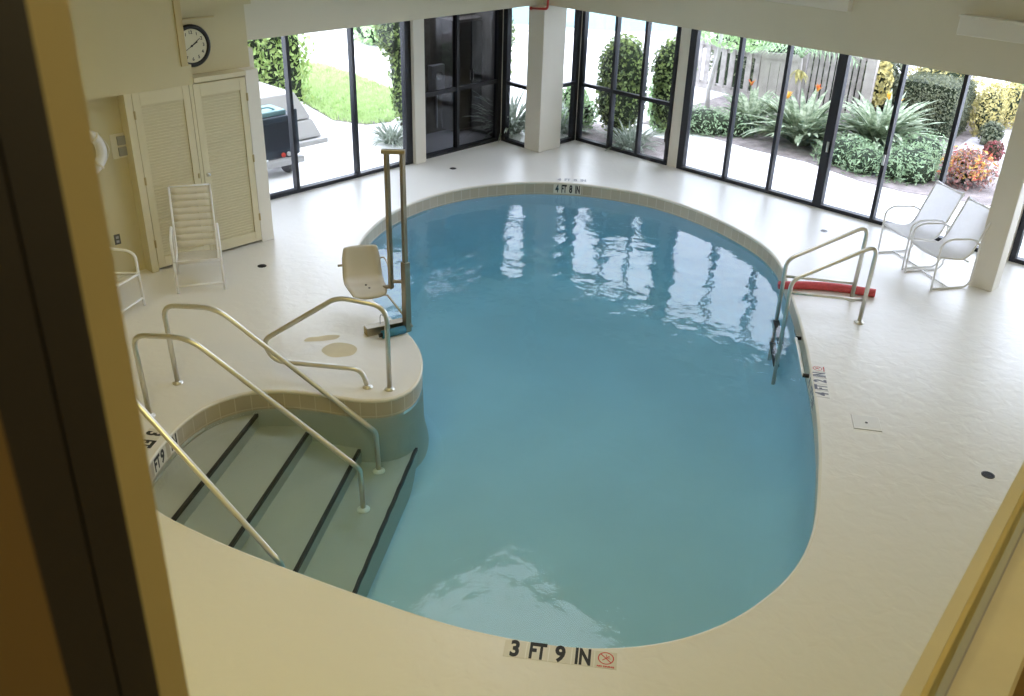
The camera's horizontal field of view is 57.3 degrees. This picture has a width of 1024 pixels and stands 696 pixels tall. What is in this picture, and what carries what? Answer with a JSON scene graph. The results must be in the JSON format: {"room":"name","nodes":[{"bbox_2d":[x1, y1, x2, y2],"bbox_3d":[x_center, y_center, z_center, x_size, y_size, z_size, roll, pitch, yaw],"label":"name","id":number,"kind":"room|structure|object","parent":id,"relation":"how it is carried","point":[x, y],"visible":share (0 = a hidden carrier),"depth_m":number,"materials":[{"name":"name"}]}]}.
{"room":"indoor swimming pool","nodes":[
{"label":"indoor swimming pool","id":0,"kind":"room"},
{"bbox_2d":[86,96,145,271],"bbox_3d":[-7.397,-1.032,9.066,1.480,2.120,7.100,26,36,38],"label":"wall","id":1,"kind":"structure","parent":0,"point":[103,113],"depth_m":10.78,"materials":[{"name":"beige paint"}]},
{"bbox_2d":[91,130,109,172],"bbox_3d":[-4.710,-2.130,10.278,0.144,0.610,0.610,26,36,38],"label":"life ring","id":2,"kind":"object","parent":1,"relation":"attached to","point":[98,141],"visible":0.38,"depth_m":10.38,"materials":[{"name":"white plastic"}]},
{"bbox_2d":[109,132,127,158],"bbox_3d":[-4.434,-2.279,10.587,0.035,0.280,0.175,26,36,38],"label":"switch panel","id":3,"kind":"object","parent":1,"relation":"attached to","point":[117,141],"visible":1,"depth_m":10.58,"materials":[{"name":"plastic"}]},
{"bbox_2d":[68,0,249,99],"bbox_3d":[-6.716,-2.538,8.871,1.650,5.000,8.760,26,36,38],"label":"wall","id":4,"kind":"structure","parent":0,"point":[124,47],"depth_m":10.23,"materials":[{"name":"beige paint"}]},
{"bbox_2d":[117,94,158,272],"bbox_3d":[-4.315,-1.879,10.842,0.170,2.120,0.085,26,36,38],"label":"trim","id":5,"kind":"structure","parent":4,"relation":"attached to","point":[125,104],"depth_m":10.78,"materials":[{"name":"paint"}]},
{"bbox_2d":[131,85,209,267],"bbox_3d":[-3.992,-1.991,11.034,0.049,2.085,0.697,26,36,38],"label":"door","id":6,"kind":"structure","parent":4,"relation":"in","point":[163,118],"depth_m":10.89,"materials":[{"name":"paint"}]},
{"bbox_2d":[172,0,187,66],"bbox_3d":[-3.678,-4.374,10.017,0.020,2.665,0.077,26,36,38],"label":"trim","id":7,"kind":"structure","parent":4,"relation":"attached to","point":[176,3],"depth_m":10.46,"materials":[{"name":"beige wood"}]},
{"bbox_2d":[183,24,210,66],"bbox_3d":[-3.684,-3.472,10.776,0.050,0.476,0.476,26,36,38],"label":"wall clock","id":8,"kind":"object","parent":4,"relation":"attached to","point":[197,41],"visible":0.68,"depth_m":10.81,"materials":[{"name":"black plastic"}]},
{"bbox_2d":[188,85,213,249],"bbox_3d":[-3.785,-2.120,11.327,0.170,2.120,0.040,26,36,38],"label":"trim","id":9,"kind":"structure","parent":4,"relation":"attached to","point":[190,86],"depth_m":11.08,"materials":[{"name":"paint"}]},
{"bbox_2d":[180,0,250,9],"bbox_3d":[-3.399,-4.827,10.252,0.160,2.070,0.895,26,36,38],"label":"trim","id":10,"kind":"structure","parent":4,"relation":"attached to","point":[184,4],"depth_m":10.61,"materials":[{"name":"beige paint"}]},
{"bbox_2d":[193,68,245,82],"bbox_3d":[-3.483,-3.210,11.046,0.190,0.055,0.675,26,36,38],"label":"trim","id":11,"kind":"structure","parent":4,"relation":"attached to","point":[223,74],"depth_m":11.01,"materials":[{"name":"paint"}]},
{"bbox_2d":[192,76,261,250],"bbox_3d":[-3.453,-2.220,11.498,0.095,2.085,0.697,26,36,38],"label":"door","id":12,"kind":"structure","parent":4,"relation":"in","point":[221,106],"depth_m":11.46,"materials":[{"name":"paint"}]},
{"bbox_2d":[248,46,253,66],"bbox_3d":[-3.743,-2.832,12.367,1.530,2.405,0.060,26,36,38],"label":"trim","id":13,"kind":"structure","parent":4,"relation":"attached to","point":[250,50],"depth_m":11.39,"materials":[{"name":"white paint"}]},
{"bbox_2d":[238,66,273,241],"bbox_3d":[-3.222,-2.406,11.824,0.170,2.190,0.175,26,36,38],"label":"trim","id":14,"kind":"structure","parent":4,"relation":"attached to","point":[251,78],"depth_m":11.73,"materials":[{"name":"white paint"}]},
{"bbox_2d":[244,0,543,40],"bbox_3d":[-1.386,-6.222,13.558,1.100,2.595,7.040,26,36,38],"label":"wall","id":15,"kind":"structure","parent":0,"point":[263,18],"depth_m":12.60,"materials":[{"name":"beige paint"}]},
{"bbox_2d":[270,21,412,199],"bbox_3d":[-2.840,-3.565,13.780,0.100,2.425,3.520,25,36,37],"label":"window","id":16,"kind":"structure","parent":15,"relation":"in","point":[405,41],"depth_m":14.37,"materials":[{"name":"brown metal"}]},
{"bbox_2d":[410,19,425,163],"bbox_3d":[-1.553,-4.158,14.993,0.240,2.405,0.220,26,36,38],"label":"trim","id":17,"kind":"structure","parent":15,"relation":"attached to","point":[416,26],"depth_m":14.91,"materials":[{"name":"white paint"}]},
{"bbox_2d":[425,9,502,158],"bbox_3d":[-0.858,-4.515,15.686,0.101,2.425,1.865,25,36,37],"label":"window","id":18,"kind":"structure","parent":15,"relation":"in","point":[497,81],"depth_m":15.97,"materials":[{"name":"brown metal"}]},
{"bbox_2d":[500,9,503,139],"bbox_3d":[-0.162,-4.803,16.290,0.120,2.405,0.065,26,36,38],"label":"trim","id":19,"kind":"structure","parent":15,"relation":"attached to","point":[503,9],"depth_m":16.21,"materials":[{"name":"white paint"}]},
{"bbox_2d":[501,8,525,147],"bbox_3d":[0.101,-4.683,16.058,0.100,2.425,0.660,-23,37,-38],"label":"window","id":20,"kind":"structure","parent":15,"relation":"in","point":[507,30],"depth_m":16.22,"materials":[{"name":"brown metal"}]},
{"bbox_2d":[560,10,581,143],"bbox_3d":[0.936,-4.758,16.247,0.100,2.425,0.620,25,36,37],"label":"window","id":21,"kind":"structure","parent":15,"relation":"in","point":[573,83],"depth_m":16.41,"materials":[{"name":"brown metal"}]},
{"bbox_2d":[0,0,1023,695],"bbox_3d":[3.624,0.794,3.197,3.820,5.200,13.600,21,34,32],"label":"window frame","id":22,"kind":"structure","parent":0,"point":[87,608],"depth_m":0.46,"materials":[{"name":"beige paint"}]},
{"bbox_2d":[118,131,1023,695],"bbox_3d":[-0.610,0.467,9.029,12.250,0.120,15.600,26,36,38],"label":"floor","id":23,"kind":"structure","parent":0,"point":[906,508],"depth_m":8.50,"materials":[{"name":"beige tile"}]},
{"bbox_2d":[111,247,145,311],"bbox_3d":[-4.518,-0.884,10.106,0.774,1.042,0.544,9,29,14],"label":"lounge chair","id":24,"kind":"object","parent":23,"relation":"on","point":[122,277],"visible":0.21,"depth_m":10.24,"materials":[{"name":"plastic"}]},
{"bbox_2d":[144,428,160,450],"bbox_3d":[-3.170,0.859,8.011,0.158,0.003,0.618,5,28,7],"label":"depth marker","id":25,"kind":"object","parent":23,"relation":"on","point":[153,434],"visible":0.39,"depth_m":8.16,"materials":[{"name":"beige tile"}]},
{"bbox_2d":[167,183,225,293],"bbox_3d":[-3.682,-1.282,10.906,0.544,1.042,0.774,-7,29,-16],"label":"lounge chair","id":26,"kind":"object","parent":23,"relation":"on","point":[202,256],"visible":1,"depth_m":10.99,"materials":[{"name":"white plastic"}]},
{"bbox_2d":[304,335,339,341],"bbox_3d":[-2.003,-0.102,9.888,0.220,0.001,0.350,26,36,38],"label":"dry patch","id":27,"kind":"object","parent":23,"relation":"on","point":[326,337],"visible":1,"depth_m":9.89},
{"bbox_2d":[263,296,394,391],"bbox_3d":[-1.746,-0.072,8.848,1.280,0.952,0.100,5,28,7],"label":"grab rail","id":28,"kind":"object","parent":23,"relation":"on","point":[366,386],"visible":0.89,"depth_m":8.84,"materials":[{"name":"silver metal"}]},
{"bbox_2d":[322,343,356,356],"bbox_3d":[-1.777,0.020,9.672,0.350,0.001,0.333,26,36,38],"label":"wet patch","id":29,"kind":"object","parent":23,"relation":"on","point":[334,349],"visible":1,"depth_m":9.67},
{"bbox_2d":[338,149,412,336],"bbox_3d":[-1.459,-1.159,9.797,0.603,1.985,0.742,-11,31,-23],"label":"lift","id":30,"kind":"object","parent":23,"relation":"on","point":[363,278],"visible":0.91,"depth_m":9.95,"materials":[{"name":"beige plastic"}]},
{"bbox_2d":[378,325,405,338],"bbox_3d":[-1.274,-0.166,9.958,0.297,0.088,0.088,-15,32,-29],"label":"foam roller","id":31,"kind":"object","parent":23,"relation":"on","point":[399,330],"visible":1,"depth_m":9.94,"materials":[{"name":"blue plastic"}]},
{"bbox_2d":[148,181,821,649],"bbox_3d":[0.382,0.492,10.939,5.660,1.900,9.710,7,28,10],"label":"swimming pool","id":32,"kind":"object","parent":23,"relation":"in","point":[593,445],"visible":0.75,"depth_m":9.64,"materials":[{"name":"liquid"}]},
{"bbox_2d":[152,432,178,474],"bbox_3d":[-3.015,0.963,8.055,0.023,0.148,0.688,4,28,4],"label":"depth marker","id":33,"kind":"object","parent":32,"relation":"attached to","point":[160,459],"visible":0.62,"depth_m":8.09,"materials":[{"name":"beige tile"}]},
{"bbox_2d":[138,401,284,567],"bbox_3d":[-2.594,1.106,7.396,2.095,1.574,0.122,16,31,25],"label":"handrail","id":34,"kind":"object","parent":32,"relation":"on","point":[143,410],"visible":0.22,"depth_m":7.17,"materials":[{"name":"silver metal"}]},
{"bbox_2d":[132,333,369,513],"bbox_3d":[-2.288,0.650,8.273,2.095,1.574,0.120,7,28,9],"label":"handrail","id":35,"kind":"object","parent":32,"relation":"on","point":[363,508],"visible":0.88,"depth_m":8.14,"materials":[{"name":"silver metal"}]},
{"bbox_2d":[162,303,384,474],"bbox_3d":[-2.223,0.372,8.800,2.095,1.574,0.120,7,28,9],"label":"handrail","id":36,"kind":"object","parent":32,"relation":"on","point":[378,470],"visible":1,"depth_m":8.67,"materials":[{"name":"silver metal"}]},
{"bbox_2d":[553,184,580,194],"bbox_3d":[0.874,-2.505,14.815,0.436,0.148,0.013,4,28,5],"label":"depth marker","id":37,"kind":"object","parent":32,"relation":"attached to","point":[562,189],"visible":1,"depth_m":14.81,"materials":[{"name":"beige tile"}]},
{"bbox_2d":[795,336,808,377],"bbox_3d":[3.093,0.087,10.025,0.073,0.042,0.908,6,28,8],"label":"grab bar","id":38,"kind":"object","parent":32,"relation":"attached to","point":[797,338],"visible":1,"depth_m":9.97,"materials":[{"name":"white"}]},
{"bbox_2d":[807,375,814,412],"bbox_3d":[2.989,0.451,9.370,0.005,0.148,0.582,7,28,9],"label":"depth marker","id":39,"kind":"object","parent":32,"relation":"attached to","point":[811,396],"visible":1,"depth_m":9.35,"materials":[{"name":"beige"}]},
{"bbox_2d":[767,227,877,384],"bbox_3d":[3.580,-0.476,10.904,0.900,1.817,0.724,6,28,8],"label":"pool ladder","id":40,"kind":"object","parent":32,"relation":"attached to","point":[778,332],"visible":1,"depth_m":10.79,"materials":[{"name":"silver metal"}]},
{"bbox_2d":[524,4,566,152],"bbox_3d":[0.562,-4.579,15.910,0.350,2.405,0.550,26,36,38],"label":"column","id":41,"kind":"structure","parent":23,"relation":"on","point":[546,28],"depth_m":15.75,"materials":[{"name":"white paint"}]},
{"bbox_2d":[529,0,548,9],"bbox_3d":[0.459,-5.982,14.866,0.406,1.225,0.052,26,36,38],"label":"pipe","id":42,"kind":"object","parent":41,"relation":"attached to","point":[530,7],"visible":1,"depth_m":15.11,"materials":[{"name":"red metal"}]},
{"bbox_2d":[503,640,616,669],"bbox_3d":[0.313,1.987,6.087,0.734,0.003,0.150,5,28,6],"label":"depth marker","id":43,"kind":"object","parent":23,"relation":"on","point":[512,648],"visible":1,"depth_m":6.08,"materials":[{"name":"beige tile"}]},
{"bbox_2d":[556,178,586,181],"bbox_3d":[0.943,-2.666,14.892,0.498,0.003,0.126,3,28,2],"label":"depth marker","id":44,"kind":"object","parent":23,"relation":"on","point":[557,179],"visible":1,"depth_m":14.88,"materials":[{"name":"white tile"}]},
{"bbox_2d":[812,365,828,397],"bbox_3d":[3.079,0.330,9.370,0.132,0.003,0.649,7,28,10],"label":"depth marker","id":45,"kind":"object","parent":23,"relation":"on","point":[820,375],"visible":1,"depth_m":9.36,"materials":[{"name":"white tile"}]},
{"bbox_2d":[778,281,875,296],"bbox_3d":[3.786,-0.726,11.295,1.147,0.098,0.184,5,28,7],"label":"noodle","id":46,"kind":"object","parent":23,"relation":"on","point":[811,285],"visible":0.88,"depth_m":11.29,"materials":[{"name":"red plastic"}]},
{"bbox_2d":[851,414,881,431],"bbox_3d":[3.284,0.694,8.693,0.250,0.007,0.250,7,28,9],"label":"lid","id":47,"kind":"object","parent":23,"relation":"on","point":[870,423],"visible":1,"depth_m":8.68,"materials":[{"name":"white plastic"}]},
{"bbox_2d":[877,180,964,269],"bbox_3d":[5.241,-1.594,12.074,0.697,0.985,0.574,-5,29,-13],"label":"patio chair","id":48,"kind":"object","parent":23,"relation":"on","point":[942,201],"visible":0.88,"depth_m":12.05,"materials":[{"name":"white fabric"}]},
{"bbox_2d":[904,196,990,290],"bbox_3d":[5.368,-1.292,11.513,0.697,0.985,0.574,-5,29,-12],"label":"patio chair","id":49,"kind":"object","parent":23,"relation":"on","point":[967,230],"visible":1,"depth_m":11.50,"materials":[{"name":"white fabric"}]},
{"bbox_2d":[981,471,994,478],"bbox_3d":[4.065,1.082,8.007,0.110,0.006,0.110,26,36,38],"label":"floor drain","id":50,"kind":"object","parent":23,"relation":"on","point":[986,474],"visible":1,"depth_m":8.00,"materials":[{"name":"grey metal"}]},
{"bbox_2d":[969,88,1023,291],"bbox_3d":[5.899,-2.973,10.427,0.280,5.000,0.255,26,36,38],"label":"column","id":51,"kind":"structure","parent":23,"relation":"on","point":[1007,202],"depth_m":11.05,"materials":[{"name":"white paint"}]},
{"bbox_2d":[543,0,1023,83],"bbox_3d":[5.023,-4.998,11.625,11.250,2.595,1.320,26,36,38],"label":"ceiling","id":52,"kind":"structure","parent":0,"point":[920,33],"depth_m":11.72,"materials":[{"name":"beige paint"}]},
{"bbox_2d":[575,11,582,136],"bbox_3d":[1.165,-4.853,16.462,0.110,2.405,0.085,26,36,38],"label":"trim","id":53,"kind":"structure","parent":52,"relation":"attached to","point":[582,11],"depth_m":16.41,"materials":[{"name":"white paint"}]},
{"bbox_2d":[575,11,681,164],"bbox_3d":[1.931,-4.500,15.819,2.010,2.425,0.100,26,36,38],"label":"window","id":54,"kind":"structure","parent":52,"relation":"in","point":[642,98],"depth_m":15.92,"materials":[{"name":"brown metal"}]},
{"bbox_2d":[667,27,691,167],"bbox_3d":[2.737,-4.110,15.154,0.200,2.405,0.090,26,36,38],"label":"trim","id":55,"kind":"structure","parent":52,"relation":"attached to","point":[685,32],"depth_m":15.15,"materials":[{"name":"white paint"}]},
{"bbox_2d":[765,0,852,11],"bbox_3d":[3.808,-4.516,12.059,1.204,0.220,0.132,26,36,38],"label":"box","id":56,"kind":"object","parent":52,"relation":"attached to","point":[839,5],"visible":1,"depth_m":11.88,"materials":[{"name":"white paint"}]},
{"bbox_2d":[676,29,978,251],"bbox_3d":[4.668,-3.165,13.464,5.270,2.425,0.130,26,36,38],"label":"window","id":57,"kind":"structure","parent":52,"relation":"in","point":[843,66],"depth_m":13.86,"materials":[{"name":"brown metal"}]},
{"bbox_2d":[956,13,1023,43],"bbox_3d":[5.926,-3.413,10.275,2.044,0.220,0.152,26,36,38],"label":"box","id":58,"kind":"object","parent":52,"relation":"attached to","point":[1001,29],"visible":1,"depth_m":10.62,"materials":[{"name":"white paint"}]},
{"bbox_2d":[1006,203,1023,261],"bbox_3d":[6.582,-2.240,11.853,0.073,2.405,0.200,26,36,38],"label":"trim","id":59,"kind":"structure","parent":52,"relation":"attached to","point":[1023,203],"depth_m":12.16,"materials":[{"name":"white paint"}]},
{"bbox_2d":[1008,210,1023,264],"bbox_3d":[7.808,-1.655,10.802,3.360,2.425,0.100,26,36,38],"label":"window","id":60,"kind":"structure","parent":52,"relation":"in","point":[1018,240],"depth_m":12.23,"materials":[{"name":"brown metal"}]},
{"label":"outside","id":61,"kind":"structure","parent":0,"visible":0},
{"bbox_2d":[267,29,1023,257],"bbox_3d":[-0.068,-9.965,28.736,48.000,0.040,47.000,26,36,38],"label":"paving","id":62,"kind":"object","parent":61,"point":[334,157],"depth_m":16.40,"materials":[{"name":"white concrete"}]},
{"bbox_2d":[247,34,314,104],"bbox_3d":[-5.958,-5.554,17.606,2.607,2.260,4.112,26,36,38],"label":"clipped hedge","id":63,"kind":"object","parent":62,"relation":"on","point":[267,52],"visible":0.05,"depth_m":17.82,"materials":[{"name":"green plant"}]},
{"bbox_2d":[261,104,304,171],"bbox_3d":[-4.080,-3.177,14.534,0.670,1.065,1.560,26,36,38],"label":"utility cart","id":64,"kind":"object","parent":62,"relation":"on","point":[275,119],"visible":0.4,"depth_m":14.60,"materials":[{"name":"grey plastic"}]},
{"bbox_2d":[259,82,327,146],"bbox_3d":[-4.920,-3.933,16.108,1.930,0.880,2.820,26,36,38],"label":"trailer","id":65,"kind":"object","parent":62,"relation":"on","point":[309,134],"visible":0.24,"depth_m":16.28,"materials":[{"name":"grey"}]},
{"bbox_2d":[300,61,396,124],"bbox_3d":[-3.806,-5.686,20.286,2.149,0.100,6.340,-13,31,-26],"label":"grass","id":66,"kind":"structure","parent":62,"relation":"on","point":[339,88],"depth_m":19.49,"materials":[{"name":"green plant"}]},
{"bbox_2d":[345,25,378,45],"bbox_3d":[-3.345,-9.005,25.247,2.056,1.346,2.908,5,28,6],"label":"flowering shrub","id":67,"kind":"object","parent":62,"relation":"on","point":[364,33],"visible":0.1,"depth_m":24.48,"materials":[{"name":"green plant"}]},
{"bbox_2d":[361,118,402,147],"bbox_3d":[-2.173,-3.827,16.596,1.060,0.492,1.050,5,28,6],"label":"ornamental grass","id":68,"kind":"object","parent":62,"relation":"on","point":[390,136],"depth_m":16.58,"materials":[{"name":"green plant"}]},
{"bbox_2d":[373,22,401,125],"bbox_3d":[-2.129,-5.212,17.148,0.686,2.326,0.833,26,36,38],"label":"climbing shrub","id":69,"kind":"object","parent":62,"relation":"on","point":[389,33],"visible":0.41,"depth_m":16.93,"materials":[{"name":"green plant"}]},
{"bbox_2d":[424,13,475,133],"bbox_3d":[-1.165,-5.324,16.952,0.100,2.750,1.480,26,36,38],"label":"wall","id":70,"kind":"structure","parent":62,"relation":"on","point":[432,26],"depth_m":16.70,"materials":[{"name":"black"}]},
{"bbox_2d":[428,63,444,127],"bbox_3d":[-1.347,-4.544,16.976,0.150,1.140,0.320,26,36,38],"label":"meter box","id":71,"kind":"object","parent":70,"relation":"attached to","point":[436,72],"visible":0.83,"depth_m":16.78,"materials":[{"name":"grey metal"}]},
{"bbox_2d":[426,127,491,153],"bbox_3d":[-1.173,-3.727,16.864,1.200,0.012,2.620,26,36,38],"label":"floor","id":72,"kind":"structure","parent":62,"relation":"on","point":[440,140],"depth_m":16.97,"materials":[{"name":"grey"}]},
{"bbox_2d":[441,14,482,130],"bbox_3d":[-0.850,-5.009,17.124,0.358,1.950,0.840,26,36,38],"label":"glass door","id":73,"kind":"structure","parent":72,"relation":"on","point":[470,26],"depth_m":16.92,"materials":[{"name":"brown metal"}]},
{"bbox_2d":[476,10,494,136],"bbox_3d":[-0.443,-5.267,16.887,0.063,2.750,1.417,-8,30,-18],"label":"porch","id":74,"kind":"object","parent":62,"relation":"on","point":[488,17],"visible":0.44,"depth_m":16.83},
{"bbox_2d":[466,116,664,158],"bbox_3d":[1.175,-3.967,17.483,4.385,0.040,1.897,13,30,20],"label":"bed","id":75,"kind":"object","parent":62,"relation":"on","point":[659,153],"visible":0.21,"depth_m":17.24,"materials":[{"name":"soil"}]},
{"bbox_2d":[464,90,525,141],"bbox_3d":[-0.027,-4.338,17.211,1.985,0.828,2.058,26,36,38],"label":"clump","id":76,"kind":"object","parent":75,"relation":"on","point":[515,124],"visible":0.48,"depth_m":17.07,"materials":[{"name":"green plant"}]},
{"bbox_2d":[510,16,516,91],"bbox_3d":[-0.263,-5.456,17.912,0.726,2.141,0.715,26,36,38],"label":"leafy shrub","id":77,"kind":"object","parent":75,"relation":"on","point":[513,20],"visible":0.05,"depth_m":17.67,"materials":[{"name":"green plant"}]},
{"bbox_2d":[561,86,598,131],"bbox_3d":[1.258,-4.566,17.736,0.760,0.790,1.136,1,28,-2],"label":"leafy shrub","id":78,"kind":"object","parent":75,"relation":"on","point":[566,94],"visible":0.37,"depth_m":17.48,"materials":[{"name":"green plant"}]},
{"bbox_2d":[560,98,600,134],"bbox_3d":[0.955,-4.274,17.381,1.634,0.660,1.579,26,36,38],"label":"clump","id":79,"kind":"object","parent":75,"relation":"on","point":[564,127],"visible":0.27,"depth_m":17.30,"materials":[{"name":"green plant"}]},
{"bbox_2d":[595,32,649,136],"bbox_3d":[1.986,-4.732,16.975,0.986,1.867,0.961,-10,30,-21],"label":"topiary","id":80,"kind":"object","parent":75,"relation":"on","point":[630,52],"visible":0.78,"depth_m":16.64,"materials":[{"name":"green plant"}]},
{"bbox_2d":[597,118,661,153],"bbox_3d":[2.129,-3.796,16.682,1.201,0.524,1.357,-1,28,-5],"label":"clump","id":81,"kind":"object","parent":75,"relation":"on","point":[625,140],"visible":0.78,"depth_m":16.64,"materials":[{"name":"green plant"}]},
{"bbox_2d":[650,37,697,141],"bbox_3d":[2.852,-4.575,16.732,0.835,1.865,0.857,26,36,38],"label":"topiary","id":82,"kind":"object","parent":75,"relation":"on","point":[663,65],"visible":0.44,"depth_m":16.45,"materials":[{"name":"green plant"}]},
{"bbox_2d":[512,6,714,37],"bbox_3d":[3.673,-12.639,33.802,11.484,0.200,16.186,2,28,0],"label":"pool","id":83,"kind":"object","parent":62,"relation":"on","point":[600,25],"visible":0.13,"depth_m":28.17,"materials":[{"name":"white"}]},
{"bbox_2d":[646,102,665,132],"bbox_3d":[2.859,-4.428,17.653,0.668,0.710,0.640,26,36,38],"label":"leafy shrub","id":84,"kind":"object","parent":62,"relation":"on","point":[652,121],"visible":0.23,"depth_m":17.64,"materials":[{"name":"green plant"}]},
{"bbox_2d":[674,33,768,98],"bbox_3d":[4.365,-5.962,20.066,0.160,1.260,2.391,-20,35,-35],"label":"fence","id":85,"kind":"object","parent":62,"relation":"on","point":[719,87],"visible":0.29,"depth_m":19.83,"materials":[{"name":"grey wood"}]},
{"bbox_2d":[643,95,998,205],"bbox_3d":[7.666,-4.180,18.262,8.200,0.040,7.250,26,36,38],"label":"planting bed","id":86,"kind":"object","parent":62,"relation":"on","point":[787,149],"visible":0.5,"depth_m":16.65,"materials":[{"name":"soil"}]},
{"bbox_2d":[647,69,655,109],"bbox_3d":[2.985,-5.063,18.105,0.657,1.416,0.820,26,36,38],"label":"leafy shrub","id":87,"kind":"object","parent":86,"relation":"on","point":[650,88],"visible":0.04,"depth_m":18.05,"materials":[{"name":"green plant"}]},
{"bbox_2d":[690,103,760,138],"bbox_3d":[3.899,-4.343,17.788,1.654,0.500,1.155,11,29,17],"label":"juniper shrub","id":88,"kind":"object","parent":86,"relation":"on","point":[705,121],"visible":0.66,"depth_m":17.59,"materials":[{"name":"green plant"}]},
{"bbox_2d":[700,31,781,107],"bbox_3d":[4.551,-5.795,18.959,2.301,2.025,1.462,26,36,38],"label":"young tree","id":89,"kind":"object","parent":86,"relation":"on","point":[704,34],"visible":0.28,"depth_m":18.89,"materials":[{"name":"green plant"}]},
{"bbox_2d":[714,79,778,127],"bbox_3d":[4.660,-4.720,18.120,1.658,0.910,1.899,26,36,38],"label":"leaf plant","id":90,"kind":"object","parent":86,"relation":"on","point":[744,106],"visible":0.41,"depth_m":18.22,"materials":[{"name":"green plant"}]},
{"bbox_2d":[739,92,779,137],"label":"leaf plant","id":91,"kind":"object","parent":86,"relation":"on","point":[770,129],"depth_m":17.16,"materials":[{"name":"green plant"}]},
{"bbox_2d":[757,49,799,104],"bbox_3d":[5.415,-5.419,19.125,0.773,1.240,0.160,11,29,17],"label":"fence","id":92,"kind":"object","parent":86,"relation":"on","point":[778,61],"visible":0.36,"depth_m":19.01,"materials":[{"name":"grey wood"}]},
{"bbox_2d":[709,33,866,110],"bbox_3d":[6.112,-6.171,20.428,4.125,1.365,1.251,26,36,38],"label":"hedge","id":93,"kind":"object","parent":86,"relation":"on","point":[726,38],"visible":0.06,"depth_m":20.38,"materials":[{"name":"green plant"}]},
{"bbox_2d":[780,83,830,151],"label":"leaf plant","id":94,"kind":"object","parent":86,"relation":"on","point":[804,124],"depth_m":16.94,"materials":[{"name":"green plant"}]},
{"bbox_2d":[750,40,861,101],"bbox_3d":[5.506,-5.067,17.831,2.091,1.843,2.205,13,30,20],"label":"palm","id":95,"kind":"object","parent":86,"relation":"on","point":[799,74],"visible":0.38,"depth_m":17.73,"materials":[{"name":"green plant"}]},
{"bbox_2d":[798,48,867,121],"bbox_3d":[6.395,-5.273,18.641,1.418,1.490,0.160,21,34,32],"label":"fence","id":96,"kind":"object","parent":86,"relation":"on","point":[806,58],"visible":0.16,"depth_m":18.62,"materials":[{"name":"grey wood"}]},
{"bbox_2d":[810,131,883,176],"bbox_3d":[5.881,-3.392,16.096,1.525,0.515,1.341,26,36,38],"label":"juniper shrub","id":97,"kind":"object","parent":86,"relation":"on","point":[853,155],"visible":0.79,"depth_m":15.84,"materials":[{"name":"green plant"}]},
{"bbox_2d":[838,89,893,150],"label":"leaf plant","id":98,"kind":"object","parent":86,"relation":"on","point":[871,122],"depth_m":16.72,"materials":[{"name":"green plant"}]},
{"bbox_2d":[859,58,879,107],"bbox_3d":[6.880,-4.944,18.156,0.230,1.390,0.130,26,36,38],"label":"fence post","id":99,"kind":"object","parent":86,"relation":"on","point":[872,67],"visible":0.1,"depth_m":18.00,"materials":[{"name":"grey wood"}]},
{"bbox_2d":[857,60,902,111],"bbox_3d":[7.407,-5.269,18.831,0.926,1.340,1.086,26,36,38],"label":"shrub","id":100,"kind":"object","parent":86,"relation":"on","point":[896,74],"visible":0.16,"depth_m":18.54,"materials":[{"name":"green plant"}]},
{"bbox_2d":[871,61,894,110],"bbox_3d":[7.124,-4.960,18.257,0.487,1.344,0.504,26,36,38],"label":"shrub","id":101,"kind":"object","parent":86,"relation":"on","point":[885,78],"visible":0.78,"depth_m":18.04,"materials":[{"name":"yellow plant"}]},
{"bbox_2d":[875,129,947,185],"bbox_3d":[6.863,-3.328,15.962,1.102,0.581,2.351,17,32,27],"label":"juniper shrub","id":102,"kind":"object","parent":86,"relation":"on","point":[918,161],"visible":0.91,"depth_m":15.43,"materials":[{"name":"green plant"}]},
{"bbox_2d":[891,91,947,150],"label":"leaf plant","id":103,"kind":"object","parent":86,"relation":"on","point":[906,118],"depth_m":16.68,"materials":[{"name":"green plant"}]},
{"bbox_2d":[901,71,977,138],"bbox_3d":[8.143,-4.696,18.072,1.237,1.080,1.071,26,36,38],"label":"hedge","id":104,"kind":"object","parent":86,"relation":"on","point":[922,87],"visible":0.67,"depth_m":17.70,"materials":[{"name":"green plant"}]},
{"bbox_2d":[906,65,986,122],"bbox_3d":[8.800,-5.418,19.254,2.021,1.292,1.119,26,36,38],"label":"shrub","id":105,"kind":"object","parent":86,"relation":"on","point":[919,69],"visible":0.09,"depth_m":18.91,"materials":[{"name":"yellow plant"}]},
{"bbox_2d":[936,143,999,191],"bbox_3d":[7.422,-2.969,15.243,0.988,0.641,1.037,26,36,38],"label":"shrub","id":106,"kind":"object","parent":86,"relation":"on","point":[965,167],"visible":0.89,"depth_m":15.07,"materials":[{"name":"orange plant"}]},
{"bbox_2d":[953,121,1012,173],"bbox_3d":[9.539,-4.030,18.071,1.364,0.040,5.881,19,33,29],"label":"gravel path","id":107,"kind":"structure","parent":62,"relation":"on","point":[972,141],"depth_m":17.57,"materials":[{"name":"white gravel"}]},
{"bbox_2d":[976,120,1005,144],"bbox_3d":[8.936,-4.005,17.469,0.476,0.466,0.493,26,36,38],"label":"shrub","id":108,"kind":"object","parent":107,"relation":"on","point":[991,131],"visible":0.81,"depth_m":17.35,"materials":[{"name":"green plant"}]},
{"bbox_2d":[982,140,1004,160],"bbox_3d":[8.551,-3.514,16.638,0.370,0.362,0.382,9,29,14],"label":"shrub","id":109,"kind":"object","parent":107,"relation":"on","point":[994,147],"visible":0.8,"depth_m":16.57,"materials":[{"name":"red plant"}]},
{"bbox_2d":[967,81,1023,136],"bbox_3d":[9.501,-4.729,18.251,0.765,1.044,1.818,26,36,38],"label":"shrub","id":110,"kind":"object","parent":107,"relation":"on","point":[1002,106],"visible":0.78,"depth_m":17.92,"materials":[{"name":"yellow plant"}]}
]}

